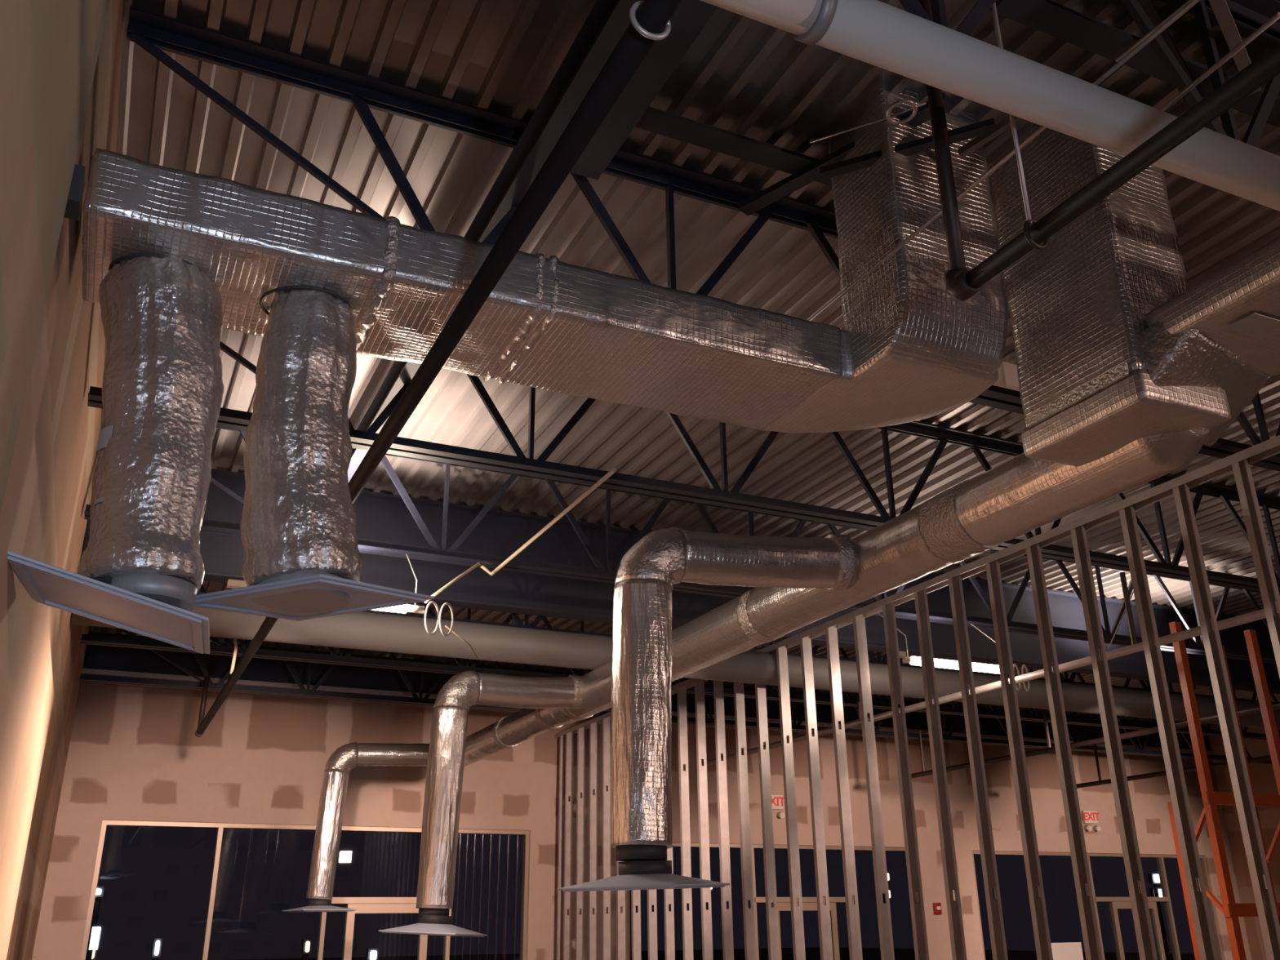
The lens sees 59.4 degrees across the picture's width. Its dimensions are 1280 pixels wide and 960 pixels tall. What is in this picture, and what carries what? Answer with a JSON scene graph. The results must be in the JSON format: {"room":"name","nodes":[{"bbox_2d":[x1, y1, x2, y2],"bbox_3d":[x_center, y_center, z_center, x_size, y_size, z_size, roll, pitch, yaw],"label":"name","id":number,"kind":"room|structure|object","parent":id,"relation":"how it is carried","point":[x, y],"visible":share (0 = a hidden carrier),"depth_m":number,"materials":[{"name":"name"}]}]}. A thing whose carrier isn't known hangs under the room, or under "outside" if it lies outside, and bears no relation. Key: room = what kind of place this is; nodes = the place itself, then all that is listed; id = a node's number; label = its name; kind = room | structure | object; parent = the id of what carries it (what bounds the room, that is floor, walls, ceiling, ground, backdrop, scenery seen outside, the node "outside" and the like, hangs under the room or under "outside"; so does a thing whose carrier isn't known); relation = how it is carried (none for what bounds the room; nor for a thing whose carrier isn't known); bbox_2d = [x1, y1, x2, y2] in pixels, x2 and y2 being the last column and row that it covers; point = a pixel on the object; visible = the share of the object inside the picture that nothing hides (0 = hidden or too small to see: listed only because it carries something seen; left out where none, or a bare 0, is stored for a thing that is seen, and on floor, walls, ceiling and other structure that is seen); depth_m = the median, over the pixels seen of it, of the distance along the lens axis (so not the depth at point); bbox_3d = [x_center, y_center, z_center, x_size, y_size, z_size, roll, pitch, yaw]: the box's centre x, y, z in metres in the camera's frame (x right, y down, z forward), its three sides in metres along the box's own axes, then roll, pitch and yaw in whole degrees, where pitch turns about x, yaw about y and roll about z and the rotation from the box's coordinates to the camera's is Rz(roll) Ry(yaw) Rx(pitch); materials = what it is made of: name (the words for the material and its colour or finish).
{"room":"building construction site","nodes":[
{"label":"building construction site","id":0,"kind":"room"},
{"bbox_2d":[6,0,124,959],"bbox_3d":[-2.622,0.990,4.469,0.200,5.130,18.400,9,-24,-23],"label":"wall","id":1,"kind":"structure","parent":0,"point":[68,359],"depth_m":5.14,"materials":[{"name":"paint"}]},
{"bbox_2d":[0,376,53,959],"bbox_3d":[-2.493,1.928,4.124,0.036,3.130,4.850,9,-24,-23],"label":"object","id":2,"kind":"structure","parent":1,"relation":"attached to","point":[26,677],"depth_m":4.16,"materials":[{"name":"paint"}]},
{"bbox_2d":[0,0,110,515],"bbox_3d":[-0.028,-0.955,-0.372,0.060,5.098,6.750,9,-24,-23],"label":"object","id":3,"kind":"structure","parent":1,"relation":"attached to","point":[49,49],"depth_m":2.25,"materials":[{"name":"paint"}]},
{"bbox_2d":[63,164,84,220],"bbox_3d":[-1.482,-0.748,2.887,0.087,0.108,0.091,9,-24,-23],"label":"wall box","id":4,"kind":"object","parent":1,"relation":"attached to","point":[72,211],"visible":0.36,"depth_m":2.87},
{"bbox_2d":[700,0,1279,211],"bbox_3d":[3.088,-0.841,4.182,9.325,0.172,0.172,9,-24,-23],"label":"pipe","id":5,"kind":"object","parent":1,"relation":"attached to","point":[876,33],"visible":1,"depth_m":3.23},
{"bbox_2d":[808,0,1200,321],"bbox_3d":[1.550,-1.337,3.174,0.016,0.016,5.100,9,-24,-23],"label":"conduit","id":6,"kind":"object","parent":5,"relation":"on","point":[1193,2],"visible":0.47,"depth_m":3.81,"materials":[{"name":"metal"}]},
{"bbox_2d":[444,625,478,660],"bbox_3d":[-1.336,1.249,8.574,0.060,0.100,0.747,-5,-22,10],"label":"wire","id":7,"kind":"object","parent":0,"point":[446,626],"visible":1,"depth_m":8.52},
{"bbox_2d":[31,673,1252,959],"bbox_3d":[1.956,5.767,15.939,19.045,4.650,0.200,9,-24,-23],"label":"wall","id":8,"kind":"structure","parent":0,"point":[135,753],"depth_m":14.46,"materials":[{"name":"paint"}]},
{"bbox_2d":[80,820,529,959],"bbox_3d":[-3.746,5.600,13.099,5.080,2.985,0.110,9,-24,-23],"label":"window","id":9,"kind":"structure","parent":8,"relation":"in","point":[523,935],"depth_m":13.16,"materials":[{"name":"brown metal"}]},
{"bbox_2d":[331,897,427,959],"bbox_3d":[-3.040,6.081,13.225,1.520,2.170,0.172,9,-24,-23],"label":"door","id":10,"kind":"structure","parent":9,"relation":"attached to","point":[363,904],"depth_m":13.49,"materials":[{"name":"brown metal"}]},
{"bbox_2d":[82,631,1210,751],"bbox_3d":[1.923,3.402,16.891,19.045,0.450,0.180,9,-24,-23],"label":"trim","id":11,"kind":"structure","parent":8,"relation":"on","point":[96,656],"depth_m":14.44,"materials":[{"name":"blue paint"}]},
{"bbox_2d":[81,668,1214,754],"bbox_3d":[1.986,3.586,16.681,18.645,0.050,0.060,9,-24,-23],"label":"trim","id":12,"kind":"structure","parent":8,"relation":"attached to","point":[89,671],"depth_m":14.25,"materials":[{"name":"metal"}]},
{"bbox_2d":[626,842,919,959],"bbox_3d":[2.007,6.592,15.612,4.870,2.875,0.110,9,-24,-23],"label":"window","id":13,"kind":"structure","parent":8,"relation":"in","point":[674,844],"depth_m":15.77,"materials":[{"name":"brown metal"}]},
{"bbox_2d":[754,897,853,959],"bbox_3d":[2.350,6.962,15.599,1.650,2.170,0.172,9,-24,-23],"label":"door","id":14,"kind":"structure","parent":13,"relation":"attached to","point":[809,904],"depth_m":15.95,"materials":[{"name":"brown metal"}]},
{"bbox_2d":[771,794,784,817],"bbox_3d":[1.948,4.713,16.182,0.343,0.329,0.099,9,-24,-23],"label":"exit sign","id":15,"kind":"object","parent":8,"relation":"attached to","point":[777,802],"visible":0.52,"depth_m":16.21,"materials":[{"name":"white plastic"}]},
{"bbox_2d":[555,435,1279,737],"bbox_3d":[1.375,1.494,10.286,0.104,0.053,11.673,9,-24,-23],"label":"track","id":16,"kind":"object","parent":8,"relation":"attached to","point":[1270,447],"visible":0.89,"depth_m":7.57,"materials":[{"name":"metal"}]},
{"bbox_2d":[932,902,942,914],"bbox_3d":[4.455,6.415,16.783,0.120,0.160,0.064,9,-24,-23],"label":"fire alarm","id":17,"kind":"object","parent":8,"relation":"attached to","point":[936,906],"visible":1,"depth_m":16.76,"materials":[{"name":"red plastic"}]},
{"bbox_2d":[1081,810,1101,831],"bbox_3d":[7.504,5.662,18.613,0.343,0.329,0.099,9,-24,-23],"label":"exit sign","id":18,"kind":"object","parent":8,"relation":"attached to","point":[1088,816],"visible":1,"depth_m":18.61,"materials":[{"name":"white plastic"}]},
{"bbox_2d":[971,850,1224,959],"bbox_3d":[7.487,7.499,18.021,5.180,2.850,0.110,9,-24,-23],"label":"window","id":19,"kind":"structure","parent":8,"relation":"in","point":[1159,858],"depth_m":18.77,"materials":[{"name":"brown metal"}]},
{"bbox_2d":[1050,942,1083,959],"bbox_3d":[6.671,7.651,17.466,0.700,0.820,0.005,9,-24,-23],"label":"paper notice","id":20,"kind":"object","parent":19,"relation":"attached to","point":[1070,950],"visible":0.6,"depth_m":17.58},
{"bbox_2d":[1094,897,1170,959],"bbox_3d":[8.142,7.909,18.150,1.690,2.170,0.172,9,-24,-23],"label":"door","id":21,"kind":"structure","parent":19,"relation":"attached to","point":[1114,903],"depth_m":18.38,"materials":[{"name":"brown metal"}]},
{"bbox_2d":[88,0,1279,727],"bbox_3d":[5.866,0.110,9.423,19.203,0.044,18.900,9,-24,-23],"label":"ceiling","id":22,"kind":"structure","parent":0,"point":[742,75],"depth_m":5.53,"materials":[{"name":"paint"}]},
{"bbox_2d":[195,0,682,737],"bbox_3d":[-1.459,-0.485,5.691,0.102,1.451,14.460,9,-24,-23],"label":"steel beam","id":23,"kind":"structure","parent":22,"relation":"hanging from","point":[646,27],"depth_m":3.22,"materials":[{"name":"black metal"}]},
{"bbox_2d":[229,638,237,674],"bbox_3d":[-3.331,1.400,9.188,0.061,0.386,0.028,9,-24,-23],"label":"wire","id":24,"kind":"object","parent":23,"relation":"hanging from","point":[235,640],"visible":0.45,"depth_m":9.17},
{"bbox_2d":[81,83,1008,433],"bbox_3d":[-0.218,-1.157,4.533,3.495,1.334,1.016,9,-24,-23],"label":"duct","id":25,"kind":"object","parent":22,"relation":"hanging from","point":[908,349],"visible":0.91,"depth_m":4.44,"materials":[{"name":"metal"}]},
{"bbox_2d":[76,252,224,612],"bbox_3d":[-1.591,-0.176,3.647,0.444,1.195,0.407,9,-24,-23],"label":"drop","id":26,"kind":"object","parent":25,"relation":"hanging from","point":[161,313],"visible":1,"depth_m":3.52,"materials":[{"name":"metal"}]},
{"bbox_2d":[7,551,209,653],"bbox_3d":[-1.604,0.369,3.454,0.617,0.188,0.779,9,-24,-23],"label":"diffuser","id":27,"kind":"object","parent":26,"relation":"attached to","point":[48,584],"visible":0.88,"depth_m":3.39,"materials":[{"name":"white metal"}]},
{"bbox_2d":[240,285,361,613],"bbox_3d":[-1.143,-0.121,3.868,0.426,1.106,0.374,9,-24,-23],"label":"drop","id":28,"kind":"object","parent":25,"relation":"hanging from","point":[299,519],"visible":0.98,"depth_m":3.72,"materials":[{"name":"metal"}]},
{"bbox_2d":[194,573,434,621],"bbox_3d":[-1.113,0.371,3.767,0.600,0.165,0.595,-10,-24,22],"label":"diffuser","id":29,"kind":"object","parent":28,"relation":"attached to","point":[363,596],"visible":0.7,"depth_m":3.68,"materials":[{"name":"white metal"}]},
{"bbox_2d":[71,606,1279,729],"bbox_3d":[4.321,1.848,12.025,18.625,1.222,0.300,9,-24,-23],"label":"pipe","id":30,"kind":"object","parent":22,"relation":"hanging from","point":[361,630],"visible":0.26,"depth_m":9.55,"materials":[{"name":"metal"}]},
{"bbox_2d":[992,359,1020,391],"bbox_3d":[2.312,-0.648,7.035,0.220,0.237,0.160,9,-24,-23],"label":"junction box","id":31,"kind":"object","parent":22,"relation":"hanging from","point":[1007,372],"visible":0.44,"depth_m":6.93,"materials":[{"name":"metal"}]},
{"bbox_2d":[918,0,1279,300],"bbox_3d":[1.843,-1.885,2.253,0.094,1.432,3.933,9,-24,-23],"label":"pipe","id":32,"kind":"object","parent":22,"relation":"hanging from","point":[962,283],"visible":0.99,"depth_m":3.27,"materials":[{"name":"black metal"}]},
{"bbox_2d":[986,80,1279,466],"bbox_3d":[3.175,-1.758,2.770,0.777,1.604,5.766,9,-24,-23],"label":"duct","id":33,"kind":"object","parent":22,"relation":"hanging from","point":[1114,348],"visible":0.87,"depth_m":4.53,"materials":[{"name":"metal"}]},
{"bbox_2d":[464,428,1209,766],"bbox_3d":[0.079,1.466,8.809,0.372,0.371,10.190,9,-24,-23],"label":"duct","id":34,"kind":"object","parent":33,"relation":"attached to","point":[1021,495],"visible":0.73,"depth_m":5.84,"materials":[{"name":"metal"}]},
{"bbox_2d":[306,742,429,904],"bbox_3d":[-2.809,3.796,12.512,1.608,1.760,0.317,6,-23,-16],"label":"duct","id":35,"kind":"object","parent":34,"relation":"attached to","point":[324,858],"visible":0.88,"depth_m":12.35,"materials":[{"name":"metal"}]},
{"bbox_2d":[281,899,357,911],"bbox_3d":[-3.435,4.567,12.024,0.600,0.118,0.600,15,-27,-34],"label":"diffuser","id":36,"kind":"object","parent":35,"relation":"attached to","point":[316,905],"visible":1,"depth_m":11.92,"materials":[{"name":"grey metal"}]},
{"bbox_2d":[415,670,582,916],"bbox_3d":[-1.102,2.522,9.173,1.362,1.955,0.306,9,-24,-23],"label":"duct","id":37,"kind":"object","parent":34,"relation":"attached to","point":[464,690],"visible":1,"depth_m":8.97,"materials":[{"name":"metal"}]},
{"bbox_2d":[378,915,487,937],"bbox_3d":[-1.571,3.412,8.573,0.619,0.165,0.621,-6,-22,14],"label":"diffuser","id":38,"kind":"object","parent":37,"relation":"attached to","point":[433,925],"visible":0.98,"depth_m":8.41,"materials":[{"name":"white metal"}]},
{"bbox_2d":[610,526,858,861],"bbox_3d":[0.522,1.077,5.897,1.397,1.755,0.322,5,-23,-15],"label":"duct","id":39,"kind":"object","parent":34,"relation":"attached to","point":[642,816],"visible":1,"depth_m":5.75,"materials":[{"name":"metal"}]},
{"bbox_2d":[556,860,729,892],"bbox_3d":[0.026,1.908,5.403,0.620,0.143,0.620,-11,-24,25],"label":"diffuser","id":40,"kind":"object","parent":39,"relation":"attached to","point":[644,874],"visible":1,"depth_m":5.25,"materials":[{"name":"white metal"}]},
{"bbox_2d":[1107,591,1133,648],"bbox_3d":[4.504,1.186,10.383,0.631,0.818,0.012,9,-24,-23],"label":"wire","id":41,"kind":"object","parent":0,"point":[1133,591],"visible":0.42,"depth_m":10.26,"materials":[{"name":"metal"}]},
{"bbox_2d":[1208,724,1279,959],"bbox_3d":[14.435,3.792,11.975,0.200,5.100,18.400,9,-24,-23],"label":"wall","id":42,"kind":"structure","parent":0,"point":[1262,775],"depth_m":19.49,"materials":[{"name":"paint"}]},
{"bbox_2d":[79,628,1271,764],"bbox_3d":[2.486,3.121,15.717,18.605,0.808,0.184,9,-24,-23],"label":"joist","id":43,"kind":"object","parent":42,"relation":"attached to","point":[301,692],"visible":0.23,"depth_m":13.37,"materials":[{"name":"blue paint"}]},
{"bbox_2d":[84,426,1276,664],"bbox_3d":[4.854,1.229,11.044,18.605,0.808,0.184,9,-24,-23],"label":"joist","id":44,"kind":"object","parent":42,"relation":"attached to","point":[433,553],"visible":0.3,"depth_m":8.80,"materials":[{"name":"blue paint"}]},
{"bbox_2d":[226,578,247,588],"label":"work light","id":45,"kind":"object","parent":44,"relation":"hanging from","point":[236,584],"depth_m":7.06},
{"bbox_2d":[373,600,453,636],"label":"work light","id":46,"kind":"object","parent":44,"relation":"hanging from","point":[402,608],"depth_m":7.52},
{"bbox_2d":[423,562,479,603],"bbox_3d":[-1.318,0.717,7.846,0.052,0.409,0.505,-16,-26,34],"label":"power cord","id":47,"kind":"object","parent":46,"relation":"attached to","point":[477,564],"visible":0.93,"depth_m":7.87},
{"bbox_2d":[480,467,616,575],"bbox_3d":[-0.659,0.292,7.365,0.112,0.076,2.229,9,-24,-23],"label":"conduit","id":48,"kind":"object","parent":44,"relation":"attached to","point":[613,470],"visible":1,"depth_m":7.22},
{"bbox_2d":[897,628,921,666],"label":"work light","id":49,"kind":"object","parent":44,"relation":"hanging from","point":[913,660],"depth_m":9.15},
{"bbox_2d":[933,658,958,669],"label":"work light","id":50,"kind":"object","parent":44,"relation":"hanging from","point":[953,664],"depth_m":9.28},
{"bbox_2d":[971,662,999,673],"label":"work light","id":51,"kind":"object","parent":44,"relation":"hanging from","point":[977,667],"depth_m":9.44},
{"bbox_2d":[1013,663,1027,675],"label":"cable","id":52,"kind":"object","parent":44,"relation":"hanging from","point":[1015,664],"depth_m":9.63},
{"bbox_2d":[1015,680,1030,691],"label":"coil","id":53,"kind":"object","parent":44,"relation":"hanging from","point":[1020,684],"depth_m":9.58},
{"bbox_2d":[80,583,1279,740],"bbox_3d":[3.277,2.490,14.156,18.605,0.808,0.184,9,-24,-23],"label":"joist","id":54,"kind":"object","parent":42,"relation":"attached to","point":[221,650],"visible":0.27,"depth_m":11.80,"materials":[{"name":"blue paint"}]},
{"bbox_2d":[911,703,1279,777],"bbox_3d":[5.297,2.611,12.592,0.064,0.622,7.400,9,-24,-23],"label":"pipe","id":55,"kind":"object","parent":54,"relation":"hanging from","point":[1276,707],"visible":0.56,"depth_m":12.97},
{"bbox_2d":[83,468,1279,694],"bbox_3d":[4.412,1.594,11.912,18.625,0.833,0.180,9,-24,-23],"label":"girder","id":56,"kind":"object","parent":42,"relation":"attached to","point":[380,517],"visible":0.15,"depth_m":9.70,"materials":[{"name":"metal"}]},
{"bbox_2d":[87,341,1279,595],"bbox_3d":[5.640,0.601,9.492,18.605,0.808,0.184,9,-24,-23],"label":"joist","id":57,"kind":"object","parent":42,"relation":"attached to","point":[231,419],"visible":0.48,"depth_m":7.21,"materials":[{"name":"blue paint"}]},
{"bbox_2d":[126,6,1279,471],"bbox_3d":[6.431,-0.031,7.931,18.605,0.808,0.184,9,-24,-23],"label":"joist","id":58,"kind":"object","parent":42,"relation":"attached to","point":[154,33],"visible":0.29,"depth_m":4.82,"materials":[{"name":"blue paint"}]},
{"bbox_2d":[809,98,926,142],"bbox_3d":[0.889,-1.377,4.371,0.458,0.032,0.126,-18,-28,37],"label":"wire","id":59,"kind":"object","parent":58,"relation":"hanging from","point":[912,103],"visible":1,"depth_m":4.31,"materials":[{"name":"metal"}]},
{"bbox_2d":[195,582,1279,703],"bbox_3d":[4.063,1.861,12.604,18.605,0.808,0.184,9,-24,-23],"label":"joist","id":60,"kind":"object","parent":42,"relation":"attached to","point":[515,616],"visible":0.02,"depth_m":11.33,"materials":[{"name":"blue paint"}]},
{"bbox_2d":[702,572,1266,765],"bbox_3d":[2.667,1.837,10.572,0.064,0.622,8.720,9,-24,-23],"label":"pipe","id":61,"kind":"object","parent":60,"relation":"hanging from","point":[1135,646],"visible":0.57,"depth_m":8.88,"materials":[{"name":"metal"}]},
{"bbox_2d":[1075,729,1279,788],"bbox_3d":[7.949,3.280,14.350,0.064,0.622,6.550,9,-24,-23],"label":"pipe","id":62,"kind":"object","parent":60,"relation":"hanging from","point":[1263,758],"visible":0.52,"depth_m":15.74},
{"bbox_2d":[898,0,1279,146],"bbox_3d":[7.221,-0.663,6.370,18.605,0.808,0.184,9,-24,-23],"label":"joist","id":63,"kind":"object","parent":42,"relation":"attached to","point":[1248,15],"visible":0.29,"depth_m":4.10,"materials":[{"name":"blue paint"}]},
{"bbox_2d":[569,0,1279,216],"bbox_3d":[2.257,-1.849,3.890,3.760,0.295,4.352,9,-24,-23],"label":"roof truss","id":64,"kind":"object","parent":63,"relation":"attached to","point":[632,108],"visible":0.71,"depth_m":4.55,"materials":[{"name":"metal"}]},
{"bbox_2d":[1115,0,1191,62],"bbox_3d":[1.748,-1.525,3.788,0.018,0.018,0.338,10,-24,-25],"label":"conduit","id":65,"kind":"object","parent":63,"relation":"attached to","point":[1122,55],"visible":0.65,"depth_m":3.81,"materials":[{"name":"metal"}]},
{"bbox_2d":[1159,12,1279,111],"bbox_3d":[1.883,-1.351,3.690,0.018,0.018,0.517,8,-23,-21],"label":"conduit","id":66,"kind":"object","parent":63,"relation":"attached to","point":[1277,16],"visible":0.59,"depth_m":3.65,"materials":[{"name":"metal"}]},
{"bbox_3d":[5.894,4.870,7.331,19.245,0.150,18.600,9,-24,-23],"label":"floor","id":67,"kind":"structure","parent":0,"visible":0},
{"bbox_2d":[1167,621,1279,959],"bbox_3d":[4.596,3.107,8.472,1.074,4.000,0.476,9,-24,-23],"label":"scaffolding","id":68,"kind":"object","parent":67,"relation":"on","point":[1231,910],"visible":0.72,"depth_m":8.48,"materials":[{"name":"orange metal"}]},
{"bbox_3d":[1.422,5.400,8.729,0.100,0.002,11.673,9,-24,-23],"label":"track","id":69,"kind":"object","parent":67,"relation":"on","visible":0},
{"bbox_2d":[556,734,565,959],"bbox_3d":[-1.002,5.355,14.250,0.092,4.226,0.041,9,-24,-23],"label":"stud","id":70,"kind":"object","parent":69,"relation":"on","point":[562,739],"visible":0.69,"depth_m":14.46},
{"bbox_2d":[562,731,573,959],"bbox_3d":[-0.908,5.280,14.064,0.092,4.226,0.041,9,-24,-23],"label":"stud","id":71,"kind":"object","parent":69,"relation":"on","point":[569,736],"visible":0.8,"depth_m":14.28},
{"bbox_2d":[575,726,585,959],"bbox_3d":[-0.735,5.142,13.723,0.092,4.226,0.041,9,-24,-23],"label":"stud","id":72,"kind":"object","parent":69,"relation":"on","point":[580,895],"visible":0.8,"depth_m":13.96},
{"bbox_2d":[588,721,597,959],"bbox_3d":[-0.563,5.004,13.383,0.092,4.226,0.041,9,-24,-23],"label":"stud","id":73,"kind":"object","parent":69,"relation":"on","point":[593,837],"visible":0.8,"depth_m":13.62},
{"bbox_2d":[602,715,610,959],"bbox_3d":[-0.390,4.867,13.042,0.092,4.226,0.041,9,-24,-23],"label":"stud","id":74,"kind":"object","parent":69,"relation":"on","point":[606,722],"visible":0.8,"depth_m":13.29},
{"bbox_2d":[616,861,625,959],"bbox_3d":[-0.218,4.729,12.702,0.092,4.226,0.041,9,-24,-23],"label":"stud","id":75,"kind":"object","parent":69,"relation":"on","point":[620,895],"visible":0.39,"depth_m":12.58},
{"bbox_2d":[631,889,640,959],"bbox_3d":[-0.045,4.591,12.361,0.092,4.226,0.041,9,-24,-23],"label":"stud","id":76,"kind":"object","parent":69,"relation":"on","point":[635,894],"visible":0.39,"depth_m":12.24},
{"bbox_2d":[647,888,657,959],"bbox_3d":[0.128,4.453,12.020,0.092,4.226,0.041,9,-24,-23],"label":"stud","id":77,"kind":"object","parent":69,"relation":"on","point":[651,894],"visible":0.39,"depth_m":11.89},
{"bbox_2d":[663,847,675,959],"bbox_3d":[0.300,4.315,11.680,0.092,4.226,0.041,9,-24,-23],"label":"stud","id":78,"kind":"object","parent":69,"relation":"on","point":[669,944],"visible":0.39,"depth_m":11.56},
{"bbox_2d":[676,685,693,959],"bbox_3d":[0.473,4.177,11.339,0.092,4.226,0.041,9,-24,-23],"label":"stud","id":79,"kind":"object","parent":69,"relation":"on","point":[687,930],"visible":0.8,"depth_m":11.58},
{"bbox_2d":[694,679,713,959],"bbox_3d":[0.645,4.039,10.998,0.092,4.226,0.041,9,-24,-23],"label":"stud","id":80,"kind":"object","parent":69,"relation":"on","point":[702,784],"visible":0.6,"depth_m":11.24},
{"bbox_2d":[713,680,733,959],"bbox_3d":[0.818,3.901,10.658,0.092,4.226,0.041,9,-24,-23],"label":"stud","id":81,"kind":"object","parent":69,"relation":"on","point":[718,695],"visible":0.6,"depth_m":10.87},
{"bbox_2d":[733,682,755,959],"bbox_3d":[0.991,3.763,10.317,0.092,4.226,0.041,9,-24,-23],"label":"stud","id":82,"kind":"object","parent":69,"relation":"on","point":[739,694],"visible":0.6,"depth_m":10.51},
{"bbox_2d":[755,684,780,959],"bbox_3d":[1.163,3.625,9.977,0.092,4.226,0.041,9,-24,-23],"label":"stud","id":83,"kind":"object","parent":69,"relation":"on","point":[773,941],"visible":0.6,"depth_m":10.16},
{"bbox_2d":[776,644,805,959],"bbox_3d":[1.336,3.487,9.636,0.092,4.226,0.041,9,-24,-23],"label":"stud","id":84,"kind":"object","parent":69,"relation":"on","point":[795,887],"visible":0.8,"depth_m":9.86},
{"bbox_2d":[800,635,833,959],"bbox_3d":[1.508,3.349,9.295,0.092,4.226,0.041,9,-24,-23],"label":"stud","id":85,"kind":"object","parent":69,"relation":"on","point":[814,771],"visible":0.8,"depth_m":9.52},
{"bbox_2d":[825,624,862,959],"bbox_3d":[1.681,3.211,8.955,0.092,4.226,0.041,9,-24,-23],"label":"stud","id":86,"kind":"object","parent":69,"relation":"on","point":[833,664],"visible":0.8,"depth_m":9.18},
{"bbox_2d":[853,613,894,959],"bbox_3d":[1.853,3.073,8.614,0.092,4.226,0.041,9,-24,-23],"label":"stud","id":87,"kind":"object","parent":69,"relation":"on","point":[886,937],"visible":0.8,"depth_m":8.84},
{"bbox_2d":[882,601,928,959],"bbox_3d":[2.026,2.935,8.273,0.092,4.226,0.041,9,-24,-23],"label":"stud","id":88,"kind":"object","parent":69,"relation":"on","point":[911,846],"visible":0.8,"depth_m":8.50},
{"bbox_2d":[914,588,967,959],"bbox_3d":[2.199,2.797,7.933,0.092,4.226,0.041,9,-24,-23],"label":"stud","id":89,"kind":"object","parent":69,"relation":"on","point":[948,862],"visible":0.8,"depth_m":8.16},
{"bbox_2d":[948,574,1008,959],"bbox_3d":[2.371,2.660,7.592,0.092,4.226,0.041,9,-24,-23],"label":"stud","id":90,"kind":"object","parent":69,"relation":"on","point":[999,952],"visible":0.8,"depth_m":7.82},
{"bbox_2d":[985,559,1053,959],"bbox_3d":[2.544,2.522,7.252,0.092,4.226,0.041,9,-24,-23],"label":"stud","id":91,"kind":"object","parent":69,"relation":"on","point":[1024,807],"visible":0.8,"depth_m":7.47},
{"bbox_2d":[1026,542,1102,959],"bbox_3d":[2.716,2.384,6.911,0.092,4.226,0.041,9,-24,-23],"label":"stud","id":92,"kind":"object","parent":69,"relation":"on","point":[1091,942],"visible":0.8,"depth_m":7.13,"materials":[{"name":"metal"}]},
{"bbox_2d":[1070,524,1157,959],"bbox_3d":[2.889,2.246,6.570,0.092,4.226,0.041,9,-24,-23],"label":"stud","id":93,"kind":"object","parent":69,"relation":"on","point":[1127,832],"visible":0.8,"depth_m":6.79,"materials":[{"name":"metal"}]},
{"bbox_2d":[1119,504,1218,959],"bbox_3d":[3.061,2.108,6.230,0.092,4.226,0.041,9,-24,-23],"label":"stud","id":94,"kind":"object","parent":69,"relation":"on","point":[1203,929],"visible":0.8,"depth_m":6.45,"materials":[{"name":"metal"}]},
{"bbox_2d":[1172,482,1279,959],"bbox_3d":[3.234,1.970,5.889,0.092,4.226,0.041,9,-24,-23],"label":"stud","id":95,"kind":"object","parent":69,"relation":"on","point":[1246,808],"visible":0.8,"depth_m":6.11,"materials":[{"name":"metal"}]},
{"bbox_2d":[1231,457,1279,677],"bbox_3d":[3.406,1.832,5.548,0.092,4.226,0.041,9,-24,-23],"label":"stud","id":96,"kind":"object","parent":69,"relation":"on","point":[1266,578],"visible":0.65,"depth_m":6.10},
{"label":"outside","id":97,"kind":"structure","parent":0,"visible":0},
{"bbox_2d":[240,946,1195,959],"bbox_3d":[-8.632,21.762,49.151,90.000,0.180,75.400,9,-24,-23],"label":"ground","id":98,"kind":"structure","parent":97,"point":[811,953],"depth_m":75.10,"materials":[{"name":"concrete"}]},
{"bbox_2d":[85,886,104,959],"bbox_3d":[-12.454,10.678,25.321,0.225,2.803,0.330,9,-24,-23],"label":"lamp","id":99,"kind":"object","parent":98,"relation":"on","point":[100,890],"visible":0.72,"depth_m":25.59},
{"bbox_2d":[91,937,99,959],"bbox_3d":[-14.078,12.562,28.502,0.342,1.696,0.330,9,-24,-23],"label":"lamp","id":100,"kind":"object","parent":98,"relation":"on","point":[96,940],"visible":0.42,"depth_m":28.67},
{"bbox_2d":[151,937,162,959],"bbox_3d":[-12.641,12.809,29.130,0.201,1.670,0.330,9,-24,-23],"label":"lamp","id":101,"kind":"object","parent":98,"relation":"on","point":[157,945],"visible":1,"depth_m":29.27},
{"bbox_2d":[301,938,311,959],"bbox_3d":[-9.169,13.412,30.645,0.221,1.593,0.330,9,-24,-23],"label":"lamp","id":102,"kind":"object","parent":98,"relation":"on","point":[306,943],"visible":1,"depth_m":30.79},
{"bbox_2d":[365,948,378,959],"bbox_3d":[-7.513,13.810,31.323,0.282,1.318,0.330,9,-24,-23],"label":"lamp","id":103,"kind":"object","parent":98,"relation":"on","point":[371,953],"visible":1,"depth_m":31.41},
{"bbox_2d":[882,871,889,902],"bbox_3d":[8.607,15.424,38.836,0.342,3.522,0.330,9,-24,-23],"label":"lamp","id":104,"kind":"object","parent":98,"relation":"on","point":[888,877],"visible":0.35,"depth_m":39.27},
{"bbox_2d":[1147,873,1169,959],"bbox_3d":[20.583,17.363,44.119,0.504,3.563,0.330,9,-24,-23],"label":"lamp","id":105,"kind":"object","parent":98,"relation":"on","point":[1153,878],"visible":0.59,"depth_m":44.30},
{"bbox_3d":[9.860,-0.775,0.422,19.045,5.130,0.200,9,-24,-23],"label":"wall","id":106,"kind":"structure","parent":0,"visible":0},
{"bbox_2d":[347,0,644,481],"bbox_3d":[0.130,-1.801,3.560,0.130,0.180,12.640,9,-24,-23],"label":"girder","id":107,"kind":"object","parent":106,"relation":"attached to","point":[607,21],"visible":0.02,"depth_m":4.50,"materials":[{"name":"metal"}]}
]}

